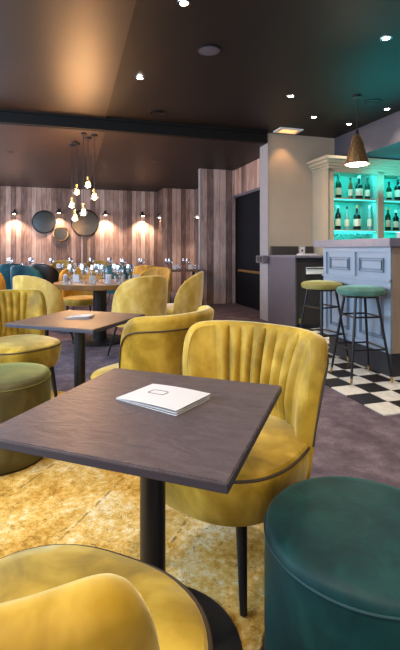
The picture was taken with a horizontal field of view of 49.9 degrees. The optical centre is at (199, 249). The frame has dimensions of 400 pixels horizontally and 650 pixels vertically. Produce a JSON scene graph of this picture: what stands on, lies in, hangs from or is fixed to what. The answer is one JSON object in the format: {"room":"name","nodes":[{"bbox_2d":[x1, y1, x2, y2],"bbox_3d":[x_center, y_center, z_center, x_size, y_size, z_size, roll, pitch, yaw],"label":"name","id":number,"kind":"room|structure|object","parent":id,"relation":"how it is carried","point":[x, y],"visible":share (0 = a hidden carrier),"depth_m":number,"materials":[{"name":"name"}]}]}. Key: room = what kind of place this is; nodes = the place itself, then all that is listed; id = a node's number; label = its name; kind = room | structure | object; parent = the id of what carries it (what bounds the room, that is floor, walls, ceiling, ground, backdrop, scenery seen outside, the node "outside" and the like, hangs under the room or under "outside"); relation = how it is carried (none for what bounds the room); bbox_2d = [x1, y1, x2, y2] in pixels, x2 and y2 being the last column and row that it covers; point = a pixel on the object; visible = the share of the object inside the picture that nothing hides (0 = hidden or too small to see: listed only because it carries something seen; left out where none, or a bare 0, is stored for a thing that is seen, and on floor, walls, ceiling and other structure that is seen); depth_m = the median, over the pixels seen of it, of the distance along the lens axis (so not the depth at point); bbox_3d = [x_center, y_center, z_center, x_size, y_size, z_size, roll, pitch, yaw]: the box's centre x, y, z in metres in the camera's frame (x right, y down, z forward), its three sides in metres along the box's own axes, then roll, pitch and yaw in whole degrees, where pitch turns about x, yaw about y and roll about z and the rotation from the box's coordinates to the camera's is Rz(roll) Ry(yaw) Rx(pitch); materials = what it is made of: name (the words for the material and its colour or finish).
{"room":"restaurant bar","nodes":[
{"label":"restaurant bar","id":0,"kind":"room"},
{"bbox_2d":[0,186,156,268],"bbox_3d":[-3.839,-0.350,12.014,5.340,3.000,0.121,0,0,-17],"label":"wall","id":1,"kind":"structure","parent":0,"point":[123,233],"depth_m":12.08,"materials":[{"name":"brown wood"}]},
{"bbox_2d":[32,210,55,233],"bbox_3d":[-4.279,-0.769,11.793,0.636,0.636,0.036,0,0,-17],"label":"round mirror","id":2,"kind":"object","parent":1,"relation":"attached to","point":[43,221],"visible":1,"depth_m":11.78,"materials":[{"name":"black mirror"}]},
{"bbox_2d":[53,226,68,240],"bbox_3d":[-3.854,-0.444,11.921,0.416,0.416,0.036,0,0,-17],"label":"round mirror","id":3,"kind":"object","parent":1,"relation":"attached to","point":[60,233],"visible":1,"depth_m":11.91,"materials":[{"name":"gold metal"}]},
{"bbox_2d":[71,209,98,262],"bbox_3d":[-3.237,-0.395,12.105,0.776,1.508,0.037,0,0,-17],"label":"round mirror","id":4,"kind":"object","parent":1,"relation":"attached to","point":[85,226],"visible":0.96,"depth_m":12.10,"materials":[{"name":"grey mirror"}]},
{"bbox_2d":[0,123,264,191],"bbox_3d":[-2.491,-1.765,9.359,6.600,0.110,6.640,0,0,-17],"label":"ceiling","id":5,"kind":"structure","parent":0,"point":[124,162],"depth_m":8.08,"materials":[{"name":"brown paint"}]},
{"bbox_2d":[69,144,74,207],"bbox_3d":[-2.084,-1.190,7.000,0.109,1.036,0.109,0,0,0],"label":"hanging bulb","id":6,"kind":"object","parent":5,"relation":"hanging from","point":[70,145],"visible":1,"depth_m":6.99,"materials":[{"name":"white glass"}]},
{"bbox_2d":[72,141,77,219],"bbox_3d":[-1.977,-1.079,6.800,0.109,1.258,0.109,0,0,0],"label":"hanging bulb","id":7,"kind":"object","parent":5,"relation":"hanging from","point":[73,142],"visible":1,"depth_m":6.79,"materials":[{"name":"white glass"}]},
{"bbox_2d":[74,143,79,195],"bbox_3d":[-1.974,-1.290,6.900,0.109,0.835,0.109,0,0,0],"label":"hanging bulb","id":8,"kind":"object","parent":5,"relation":"hanging from","point":[75,190],"visible":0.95,"depth_m":6.89,"materials":[{"name":"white glass"}]},
{"bbox_2d":[80,133,86,215],"bbox_3d":[-1.707,-1.101,6.300,0.109,1.214,0.109,0,0,0],"label":"hanging bulb","id":9,"kind":"object","parent":5,"relation":"hanging from","point":[83,134],"visible":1,"depth_m":6.29,"materials":[{"name":"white glass"}]},
{"bbox_2d":[84,137,91,188],"bbox_3d":[-1.706,-1.321,6.550,0.109,0.774,0.109,0,0,0],"label":"hanging bulb","id":10,"kind":"object","parent":5,"relation":"hanging from","point":[86,138],"visible":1,"depth_m":6.54,"materials":[{"name":"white glass"}]},
{"bbox_2d":[91,134,97,200],"bbox_3d":[-1.573,-1.219,6.400,0.109,0.978,0.109,0,0,0],"label":"hanging bulb","id":11,"kind":"object","parent":5,"relation":"hanging from","point":[92,135],"visible":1,"depth_m":6.40,"materials":[{"name":"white glass"}]},
{"bbox_2d":[157,188,194,290],"bbox_3d":[-0.685,-0.350,12.530,1.000,3.000,0.900,0,0,-17],"label":"wall","id":12,"kind":"structure","parent":0,"point":[176,207],"depth_m":12.10,"materials":[{"name":"brown wood"}]},
{"bbox_2d":[0,0,399,137],"bbox_3d":[2.062,-1.934,1.829,11.000,0.112,10.320,0,0,-17],"label":"ceiling","id":13,"kind":"structure","parent":0,"point":[323,53],"depth_m":4.31,"materials":[{"name":"black paint"}]},
{"bbox_2d":[0,109,267,143],"bbox_3d":[-1.810,-1.853,6.040,6.000,0.274,0.111,0,0,-17],"label":"ceiling beam","id":14,"kind":"structure","parent":13,"relation":"attached to","point":[16,117],"depth_m":6.25,"materials":[{"name":"black paint"}]},
{"bbox_2d":[135,76,144,79],"bbox_3d":[-0.655,-1.875,4.695,0.110,0.006,0.110,0,0,0],"label":"recessed light","id":15,"kind":"object","parent":13,"relation":"in","point":[139,77],"visible":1,"depth_m":4.69,"materials":[{"name":"silver metal"}]},
{"bbox_2d":[149,109,164,114],"bbox_3d":[-0.589,-1.880,5.889,0.220,0.020,0.220,0,0,0],"label":"ceiling vent","id":16,"kind":"object","parent":13,"relation":"in","point":[150,111],"visible":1,"depth_m":5.85,"materials":[{"name":"black metal"}]},
{"bbox_2d":[177,0,190,7],"bbox_3d":[-0.122,-1.887,3.290,0.110,0.006,0.110,0,0,0],"label":"recessed light","id":17,"kind":"object","parent":13,"relation":"in","point":[184,4],"visible":1,"depth_m":3.29,"materials":[{"name":"silver metal"}]},
{"bbox_2d":[197,44,220,55],"bbox_3d":[0.085,-1.883,4.064,0.230,0.015,0.230,0,0,0],"label":"ceiling speaker","id":18,"kind":"object","parent":13,"relation":"attached to","point":[207,49],"visible":1,"depth_m":4.04,"materials":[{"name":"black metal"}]},
{"bbox_2d":[273,127,303,133],"bbox_3d":[1.391,-1.879,6.785,0.400,0.023,0.260,0,0,-17],"label":"recessed light","id":19,"kind":"object","parent":13,"relation":"in","point":[284,130],"visible":1,"depth_m":6.73,"materials":[{"name":"white metal"}]},
{"bbox_2d":[280,129,296,133],"bbox_3d":[1.391,-1.869,6.785,0.260,0.003,0.160,0,0,-17],"label":"diffuser","id":20,"kind":"object","parent":19,"relation":"attached to","point":[287,131],"depth_m":6.78,"materials":[{"name":"orange"}]},
{"bbox_2d":[345,95,368,166],"bbox_3d":[1.928,-1.464,5.280,0.280,0.852,0.280,0,0,0],"label":"pendant","id":21,"kind":"object","parent":13,"relation":"hanging from","point":[357,155],"visible":1,"depth_m":5.21,"materials":[{"name":"gold metal"}]},
{"bbox_2d":[346,162,367,166],"bbox_3d":[1.928,-1.064,5.280,0.250,0.052,0.250,0,0,0],"label":"diffuser","id":22,"kind":"object","parent":21,"relation":"attached to","point":[351,164],"depth_m":5.23,"materials":[{"name":"beige glass"}]},
{"bbox_2d":[363,99,380,105],"bbox_3d":[2.196,-1.880,5.491,0.220,0.020,0.220,0,0,0],"label":"ceiling vent","id":23,"kind":"object","parent":13,"relation":"in","point":[379,100],"visible":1,"depth_m":5.46,"materials":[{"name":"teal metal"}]},
{"bbox_2d":[379,35,392,41],"bbox_3d":[1.658,-1.887,3.833,0.110,0.006,0.110,0,0,0],"label":"recessed light","id":24,"kind":"object","parent":13,"relation":"in","point":[389,37],"visible":1,"depth_m":3.83,"materials":[{"name":"silver metal"}]},
{"bbox_2d":[201,169,234,303],"bbox_3d":[0.374,-0.285,9.241,0.780,2.870,0.110,0,0,-17],"label":"column","id":25,"kind":"structure","parent":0,"point":[217,186],"depth_m":9.18,"materials":[{"name":"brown wood"}]},
{"bbox_2d":[198,168,200,272],"bbox_3d":[-0.009,-0.285,9.127,0.018,2.870,0.118,0,0,-17],"label":"trim","id":26,"kind":"structure","parent":25,"relation":"attached to","point":[199,170],"depth_m":9.10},
{"bbox_2d":[49,291,399,649],"bbox_3d":[0.337,1.200,5.843,14.000,0.100,21.000,0,0,-17],"label":"floor","id":27,"kind":"structure","parent":0,"point":[353,439],"depth_m":2.82,"materials":[{"name":"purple carpet"}]},
{"bbox_2d":[0,273,5,289],"bbox_3d":[-3.402,0.705,6.872,0.615,0.888,0.596,0,0,0],"label":"shell chair","id":28,"kind":"object","parent":27,"relation":"on","point":[2,281],"visible":0.4,"depth_m":6.76,"materials":[{"name":"fabric"}]},
{"bbox_2d":[0,263,23,289],"bbox_3d":[-3.732,0.705,8.573,0.615,0.888,0.596,0,0,-17],"label":"shell chair","id":29,"kind":"object","parent":27,"relation":"on","point":[4,268],"visible":0.22,"depth_m":8.28,"materials":[{"name":"fabric"}]},
{"bbox_2d":[10,265,42,289],"bbox_3d":[-2.995,0.705,7.573,0.615,0.888,0.596,0,0,17],"label":"shell chair","id":30,"kind":"object","parent":27,"relation":"on","point":[15,270],"visible":0.22,"depth_m":7.30,"materials":[{"name":"fabric"}]},
{"bbox_2d":[13,275,73,342],"bbox_3d":[-1.683,0.705,4.655,0.615,0.888,0.596,0,0,27],"label":"shell chair","id":31,"kind":"object","parent":27,"relation":"on","point":[55,303],"visible":0.3,"depth_m":4.39,"materials":[{"name":"yellow fabric"}]},
{"bbox_2d":[29,264,58,289],"bbox_3d":[-2.995,0.705,8.373,0.615,0.888,0.596,0,0,11],"label":"shell chair","id":32,"kind":"object","parent":27,"relation":"on","point":[49,273],"visible":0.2,"depth_m":8.10,"materials":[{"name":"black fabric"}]},
{"bbox_2d":[50,260,72,273],"bbox_3d":[-3.517,0.705,10.828,0.615,0.888,0.596,0,0,0],"label":"shell chair","id":33,"kind":"object","parent":27,"relation":"on","point":[63,263],"visible":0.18,"depth_m":11.06,"materials":[{"name":"yellow fabric"}]},
{"bbox_2d":[59,267,99,332],"bbox_3d":[-1.734,0.705,6.274,0.615,0.888,0.596,0,0,-29],"label":"shell chair","id":34,"kind":"object","parent":27,"relation":"on","point":[71,298],"visible":0.38,"depth_m":6.39,"materials":[{"name":"orange fabric"}]},
{"bbox_2d":[53,279,127,346],"bbox_3d":[-1.270,0.777,5.450,1.120,0.745,1.120,0,0,0],"label":"round table","id":35,"kind":"object","parent":27,"relation":"on","point":[99,339],"visible":0.5,"depth_m":5.34,"materials":[{"name":"brown wood"}]},
{"bbox_2d":[73,274,78,281],"bbox_3d":[-1.550,0.355,5.379,0.080,0.100,0.034,0,0,0],"label":"napkin","id":36,"kind":"object","parent":35,"relation":"on","point":[75,276],"visible":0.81,"depth_m":5.36,"materials":[{"name":"white fabric"}]},
{"bbox_2d":[89,276,95,283],"bbox_3d":[-1.289,0.355,5.149,0.080,0.100,0.034,0,0,-40],"label":"napkin","id":37,"kind":"object","parent":35,"relation":"on","point":[92,279],"visible":0.88,"depth_m":5.13,"materials":[{"name":"white paper"}]},
{"bbox_2d":[105,274,110,282],"bbox_3d":[-1.150,0.355,5.371,0.080,0.100,0.034,0,0,20],"label":"napkin","id":38,"kind":"object","parent":35,"relation":"on","point":[108,276],"visible":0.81,"depth_m":5.36,"materials":[{"name":"white fabric"}]},
{"bbox_2d":[121,274,124,282],"bbox_3d":[-0.959,0.355,5.350,0.034,0.100,0.080,0,0,10],"label":"napkin","id":39,"kind":"object","parent":35,"relation":"on","point":[123,275],"visible":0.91,"depth_m":5.32,"materials":[{"name":"white fabric"}]},
{"bbox_2d":[84,260,107,278],"bbox_3d":[-2.637,0.705,10.828,0.615,0.888,0.596,0,0,0],"label":"shell chair","id":40,"kind":"object","parent":27,"relation":"on","point":[95,262],"visible":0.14,"depth_m":11.06,"materials":[{"name":"yellow fabric"}]},
{"bbox_2d":[103,265,131,303],"bbox_3d":[-1.457,0.705,7.872,0.615,0.888,0.596,0,0,11],"label":"shell chair","id":41,"kind":"object","parent":27,"relation":"on","point":[113,275],"visible":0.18,"depth_m":7.60,"materials":[{"name":"fabric"}]},
{"bbox_2d":[0,390,264,649],"bbox_3d":[-0.929,1.145,1.544,2.290,0.009,3.500,0,0,20],"label":"rug","id":42,"kind":"object","parent":27,"relation":"on","point":[49,501],"visible":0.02,"depth_m":1.76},
{"bbox_2d":[0,362,50,475],"bbox_3d":[-1.090,0.907,2.380,0.506,0.467,0.506,0,0,6],"label":"pouf","id":43,"kind":"object","parent":42,"relation":"on","point":[24,386],"visible":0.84,"depth_m":2.23,"materials":[{"name":"green fabric"}]},
{"bbox_2d":[0,362,50,391],"bbox_3d":[-1.090,0.692,2.380,0.498,0.037,0.498,0,0,0],"label":"cushion","id":44,"kind":"object","parent":43,"relation":"on","point":[19,376],"depth_m":2.32,"materials":[{"name":"green fabric"}]},
{"bbox_2d":[0,289,61,397],"bbox_3d":[-1.404,0.733,3.259,0.674,0.814,0.667,0,0,38],"label":"chair","id":45,"kind":"object","parent":42,"relation":"on","point":[16,344],"visible":0.91,"depth_m":3.38,"materials":[{"name":"yellow fabric"}]},
{"bbox_2d":[5,310,144,387],"bbox_3d":[-0.775,0.790,2.770,0.622,0.701,0.622,0,0,20],"label":"cafe table","id":46,"kind":"object","parent":42,"relation":"on","point":[101,321],"visible":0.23,"depth_m":2.72,"materials":[{"name":"brown laminate"}]},
{"bbox_2d":[66,314,93,318],"bbox_3d":[-0.780,0.432,2.800,0.150,0.014,0.110,0,0,5],"label":"menu","id":47,"kind":"object","parent":46,"relation":"on","point":[81,316],"visible":1,"depth_m":2.77,"materials":[{"name":"white paper"}]},
{"bbox_2d":[0,544,212,649],"bbox_3d":[-0.301,0.733,0.687,0.667,0.814,0.674,0,0,23],"label":"chair","id":48,"kind":"object","parent":42,"relation":"on","point":[55,596],"visible":1,"depth_m":0.45,"materials":[{"name":"yellow fabric"}]},
{"bbox_2d":[0,368,281,649],"bbox_3d":[-0.133,0.790,1.210,0.622,0.701,0.622,0,0,20],"label":"cafe table","id":49,"kind":"object","parent":42,"relation":"on","point":[206,446],"visible":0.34,"depth_m":1.10,"materials":[{"name":"brown wood"}]},
{"bbox_2d":[116,384,210,415],"bbox_3d":[-0.108,0.432,1.268,0.225,0.014,0.165,0,0,35],"label":"menu","id":50,"kind":"object","parent":49,"relation":"on","point":[172,400],"visible":1,"depth_m":1.24,"materials":[{"name":"white paper"}]},
{"bbox_2d":[89,305,214,379],"bbox_3d":[-0.276,0.733,2.432,0.674,0.814,0.667,0,0,37],"label":"chair","id":51,"kind":"object","parent":42,"relation":"on","point":[148,343],"visible":0.37,"depth_m":2.11,"materials":[{"name":"yellow fabric"}]},
{"bbox_2d":[166,320,328,616],"bbox_3d":[0.123,0.733,1.659,0.667,0.814,0.674,0,0,37],"label":"chair","id":52,"kind":"object","parent":42,"relation":"on","point":[294,359],"visible":0.65,"depth_m":1.57,"materials":[{"name":"yellow fabric"}]},
{"bbox_2d":[107,275,167,355],"bbox_3d":[-0.664,0.705,4.597,0.615,0.888,0.596,0,0,-35],"label":"shell chair","id":53,"kind":"object","parent":27,"relation":"on","point":[147,295],"visible":0.66,"depth_m":4.33,"materials":[{"name":"yellow fabric"}]},
{"bbox_2d":[132,265,157,277],"bbox_3d":[-0.898,0.705,7.672,0.615,0.888,0.596,0,0,6],"label":"shell chair","id":54,"kind":"object","parent":27,"relation":"on","point":[139,269],"visible":0.09,"depth_m":7.40,"materials":[{"name":"yellow fabric"}]},
{"bbox_2d":[140,267,171,302],"bbox_3d":[-0.736,0.705,6.324,0.615,0.888,0.596,0,0,31],"label":"shell chair","id":55,"kind":"object","parent":27,"relation":"on","point":[165,272],"visible":0.28,"depth_m":6.51,"materials":[{"name":"yellow fabric"}]},
{"bbox_2d":[166,271,203,314],"bbox_3d":[-0.252,0.705,5.296,0.596,0.888,0.615,0,0,9],"label":"shell chair","id":56,"kind":"object","parent":27,"relation":"on","point":[188,298],"visible":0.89,"depth_m":5.02,"materials":[{"name":"yellow fabric"}]},
{"bbox_2d":[170,268,203,305],"bbox_3d":[-0.373,0.775,8.900,0.750,0.750,0.700,0,0,-17],"label":"dining table","id":57,"kind":"object","parent":27,"relation":"on","point":[194,270],"visible":0.37,"depth_m":8.63,"materials":[{"name":"brown laminate"}]},
{"bbox_2d":[268,246,322,328],"bbox_3d":[1.595,0.545,6.611,0.790,1.210,0.870,0,0,-17],"label":"counter","id":58,"kind":"object","parent":27,"relation":"on","point":[287,270],"depth_m":6.26,"materials":[{"name":"laminate"}]},
{"bbox_2d":[268,255,322,257],"bbox_3d":[1.595,0.095,6.611,0.790,0.030,0.870,0,0,-17],"label":"countertop","id":59,"kind":"structure","parent":58,"relation":"on","point":[288,256],"depth_m":6.26,"materials":[{"name":"grey stone"}]},
{"bbox_2d":[299,246,304,253],"bbox_3d":[1.615,0.010,6.804,0.110,0.140,0.021,0,0,-17],"label":"framed card","id":60,"kind":"object","parent":58,"relation":"on","point":[301,248],"visible":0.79,"depth_m":6.79,"materials":[{"name":"white paper"}]},
{"bbox_2d":[264,476,399,649],"bbox_3d":[0.410,0.909,1.078,0.496,0.462,0.496,0,0,6],"label":"pouf","id":61,"kind":"object","parent":27,"relation":"on","point":[332,552],"visible":1,"depth_m":0.97,"materials":[{"name":"teal fabric"}]},
{"bbox_2d":[306,155,399,254],"bbox_3d":[3.429,-0.150,7.301,3.320,2.600,0.600,0,0,-17],"label":"bar cabinet","id":62,"kind":"object","parent":27,"relation":"on","point":[325,169],"visible":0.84,"depth_m":7.03,"materials":[{"name":"grey paint"}]},
{"bbox_2d":[335,206,340,228],"bbox_3d":[2.224,-0.520,6.930,0.095,0.390,0.095,0,0,-17],"label":"liquor bottle","id":63,"kind":"object","parent":62,"relation":"on","point":[337,215],"visible":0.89,"depth_m":6.89,"materials":[{"name":"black glass"}]},
{"bbox_2d":[335,175,341,197],"bbox_3d":[2.233,-1.020,6.933,0.100,0.390,0.100,0,0,-17],"label":"liquor bottle","id":64,"kind":"object","parent":62,"relation":"on","point":[338,186],"visible":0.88,"depth_m":6.90,"materials":[{"name":"green glass"}]},
{"bbox_2d":[344,207,349,229],"bbox_3d":[2.386,-0.514,6.978,0.083,0.378,0.083,0,0,-17],"label":"liquor bottle","id":65,"kind":"object","parent":62,"relation":"on","point":[347,219],"visible":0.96,"depth_m":6.95,"materials":[{"name":"clear glass"}]},
{"bbox_2d":[348,177,352,197],"bbox_3d":[2.449,-1.003,6.997,0.074,0.355,0.074,0,0,-17],"label":"liquor bottle","id":66,"kind":"object","parent":62,"relation":"on","point":[350,187],"visible":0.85,"depth_m":6.97,"materials":[{"name":"orange glass"}]},
{"bbox_2d":[334,229,376,231],"bbox_3d":[2.413,-0.316,7.070,0.880,0.018,0.420,0,0,-17],"label":"shelf","id":67,"kind":"object","parent":62,"relation":"attached to","point":[335,230],"depth_m":6.89,"materials":[{"name":"grey paint"}]},
{"bbox_2d":[334,198,376,202],"bbox_3d":[2.413,-0.816,7.070,0.880,0.018,0.420,0,0,-17],"label":"shelf","id":68,"kind":"object","parent":62,"relation":"attached to","point":[336,200],"depth_m":7.01,"materials":[{"name":"grey paint"}]},
{"bbox_2d":[353,206,360,229],"bbox_3d":[2.568,-0.525,7.033,0.122,0.401,0.122,0,0,-17],"label":"liquor bottle","id":69,"kind":"object","parent":62,"relation":"on","point":[356,218],"visible":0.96,"depth_m":6.99,"materials":[{"name":"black glass"}]},
{"bbox_2d":[355,176,362,198],"bbox_3d":[2.605,-1.020,7.044,0.122,0.390,0.122,0,0,-17],"label":"liquor bottle","id":70,"kind":"object","parent":62,"relation":"on","point":[358,188],"visible":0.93,"depth_m":7.00,"materials":[{"name":"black glass"}]},
{"bbox_2d":[365,178,369,198],"bbox_3d":[2.762,-1.008,7.091,0.086,0.367,0.086,0,0,-17],"label":"liquor bottle","id":71,"kind":"object","parent":62,"relation":"on","point":[367,186],"visible":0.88,"depth_m":7.06,"materials":[{"name":"green glass"}]},
{"bbox_2d":[367,205,371,229],"bbox_3d":[2.800,-0.531,7.102,0.078,0.412,0.078,0,0,-17],"label":"liquor bottle","id":72,"kind":"object","parent":62,"relation":"on","point":[369,215],"visible":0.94,"depth_m":7.08,"materials":[{"name":"clear glass"}]},
{"bbox_2d":[385,207,390,229],"bbox_3d":[3.151,-0.520,7.208,0.095,0.390,0.095,0,0,-17],"label":"liquor bottle","id":73,"kind":"object","parent":62,"relation":"on","point":[387,216],"visible":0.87,"depth_m":7.17,"materials":[{"name":"green glass"}]},
{"bbox_2d":[386,182,391,199],"bbox_3d":[3.171,-0.985,7.213,0.091,0.321,0.091,0,0,-17],"label":"liquor bottle","id":74,"kind":"object","parent":62,"relation":"on","point":[389,189],"visible":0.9,"depth_m":7.18,"materials":[{"name":"green glass"}]},
{"bbox_2d":[384,230,399,232],"bbox_3d":[3.308,-0.316,7.338,0.880,0.018,0.420,0,0,-17],"label":"shelf","id":75,"kind":"object","parent":62,"relation":"attached to","point":[385,231],"depth_m":7.11,"materials":[{"name":"teal glass"}]},
{"bbox_2d":[384,200,399,203],"bbox_3d":[3.308,-0.816,7.338,0.880,0.018,0.420,0,0,-17],"label":"shelf","id":76,"kind":"object","parent":62,"relation":"attached to","point":[385,201],"depth_m":7.22,"materials":[{"name":"grey paint"}]},
{"bbox_2d":[393,210,398,229],"bbox_3d":[3.307,-0.497,7.254,0.100,0.344,0.100,0,0,-17],"label":"liquor bottle","id":77,"kind":"object","parent":62,"relation":"on","point":[395,218],"visible":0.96,"depth_m":7.21,"materials":[{"name":"black glass"}]},
{"bbox_2d":[394,177,399,199],"bbox_3d":[3.346,-1.031,7.266,0.122,0.412,0.122,0,0,-17],"label":"liquor bottle","id":78,"kind":"object","parent":62,"relation":"on","point":[397,187],"visible":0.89,"depth_m":7.23,"materials":[{"name":"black glass"}]},
{"bbox_2d":[195,158,259,301],"bbox_3d":[0.511,-0.350,10.279,0.122,3.000,6.200,0,0,-17],"label":"wall","id":79,"kind":"structure","parent":0,"point":[247,177],"depth_m":8.91,"materials":[{"name":"brown wood"}]},
{"bbox_2d":[234,187,259,197],"bbox_3d":[1.100,-1.145,8.315,0.160,0.050,2.100,0,0,-17],"label":"trim","id":80,"kind":"structure","parent":79,"relation":"attached to","point":[256,189],"depth_m":8.55,"materials":[{"name":"laminate"}]},
{"bbox_2d":[236,191,259,310],"bbox_3d":[1.085,0.015,8.311,0.090,2.270,2.100,0,0,-17],"label":"door","id":81,"kind":"structure","parent":79,"relation":"in","point":[247,206],"depth_m":8.66,"materials":[{"name":"black wood"}]},
{"bbox_2d":[268,133,333,254],"bbox_3d":[3.434,-0.380,7.772,4.960,3.060,0.280,0,0,-17],"label":"wall","id":82,"kind":"structure","parent":0,"point":[289,176],"depth_m":7.04,"materials":[{"name":"paint"}]},
{"bbox_2d":[256,255,267,262],"bbox_3d":[1.010,0.150,7.020,0.092,0.120,0.290,0,0,-17],"label":"wall box","id":83,"kind":"object","parent":82,"relation":"attached to","point":[259,258],"visible":1,"depth_m":6.92,"materials":[{"name":"laminate"}]},
{"bbox_2d":[260,134,267,320],"bbox_3d":[1.052,-0.370,7.059,0.013,3.040,0.300,0,0,-17],"label":"trim","id":84,"kind":"structure","parent":82,"relation":"attached to","point":[263,149],"depth_m":7.03,"materials":[{"name":"grey paint"}]},
{"bbox_2d":[270,246,312,254],"bbox_3d":[1.496,0.010,6.994,0.740,0.140,0.060,0,0,-17],"label":"backsplash","id":85,"kind":"structure","parent":82,"relation":"attached to","point":[274,250],"depth_m":6.94,"materials":[{"name":"grey tile"}]},
{"bbox_2d":[306,328,399,415],"bbox_3d":[2.905,1.146,5.221,4.410,0.008,3.360,0,0,-17],"label":"floor tiles","id":86,"kind":"structure","parent":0,"point":[372,389],"depth_m":3.62,"materials":[{"name":"white tile"}]},
{"bbox_2d":[300,280,349,361],"bbox_3d":[1.255,0.724,4.440,0.414,0.815,0.414,0,0,-29],"label":"bar stool","id":87,"kind":"object","parent":86,"relation":"on","point":[312,285],"visible":0.76,"depth_m":4.33,"materials":[{"name":"fabric"}]},
{"bbox_2d":[313,238,399,376],"bbox_3d":[3.022,0.518,4.765,3.255,1.247,1.225,0,0,-17],"label":"bar counter","id":88,"kind":"object","parent":86,"relation":"on","point":[375,261],"depth_m":4.10,"materials":[{"name":"grey paint"}]},
{"bbox_2d":[313,238,399,246],"bbox_3d":[3.022,-0.068,4.765,3.255,0.075,1.225,0,0,-17],"label":"countertop","id":89,"kind":"structure","parent":88,"relation":"on","point":[375,242],"depth_m":4.09,"materials":[{"name":"grey stone"}]},
{"bbox_2d":[330,285,393,384],"bbox_3d":[1.425,0.724,3.820,0.414,0.815,0.414,0,0,-9],"label":"bar stool","id":90,"kind":"object","parent":86,"relation":"on","point":[350,291],"visible":1,"depth_m":3.70,"materials":[{"name":"green fabric"}]},
{"bbox_2d":[334,111,399,159],"bbox_3d":[4.898,-1.690,5.027,3.730,0.440,5.820,0,0,-17],"label":"wall","id":91,"kind":"structure","parent":0,"point":[381,137],"depth_m":6.35,"materials":[{"name":"grey paint"}]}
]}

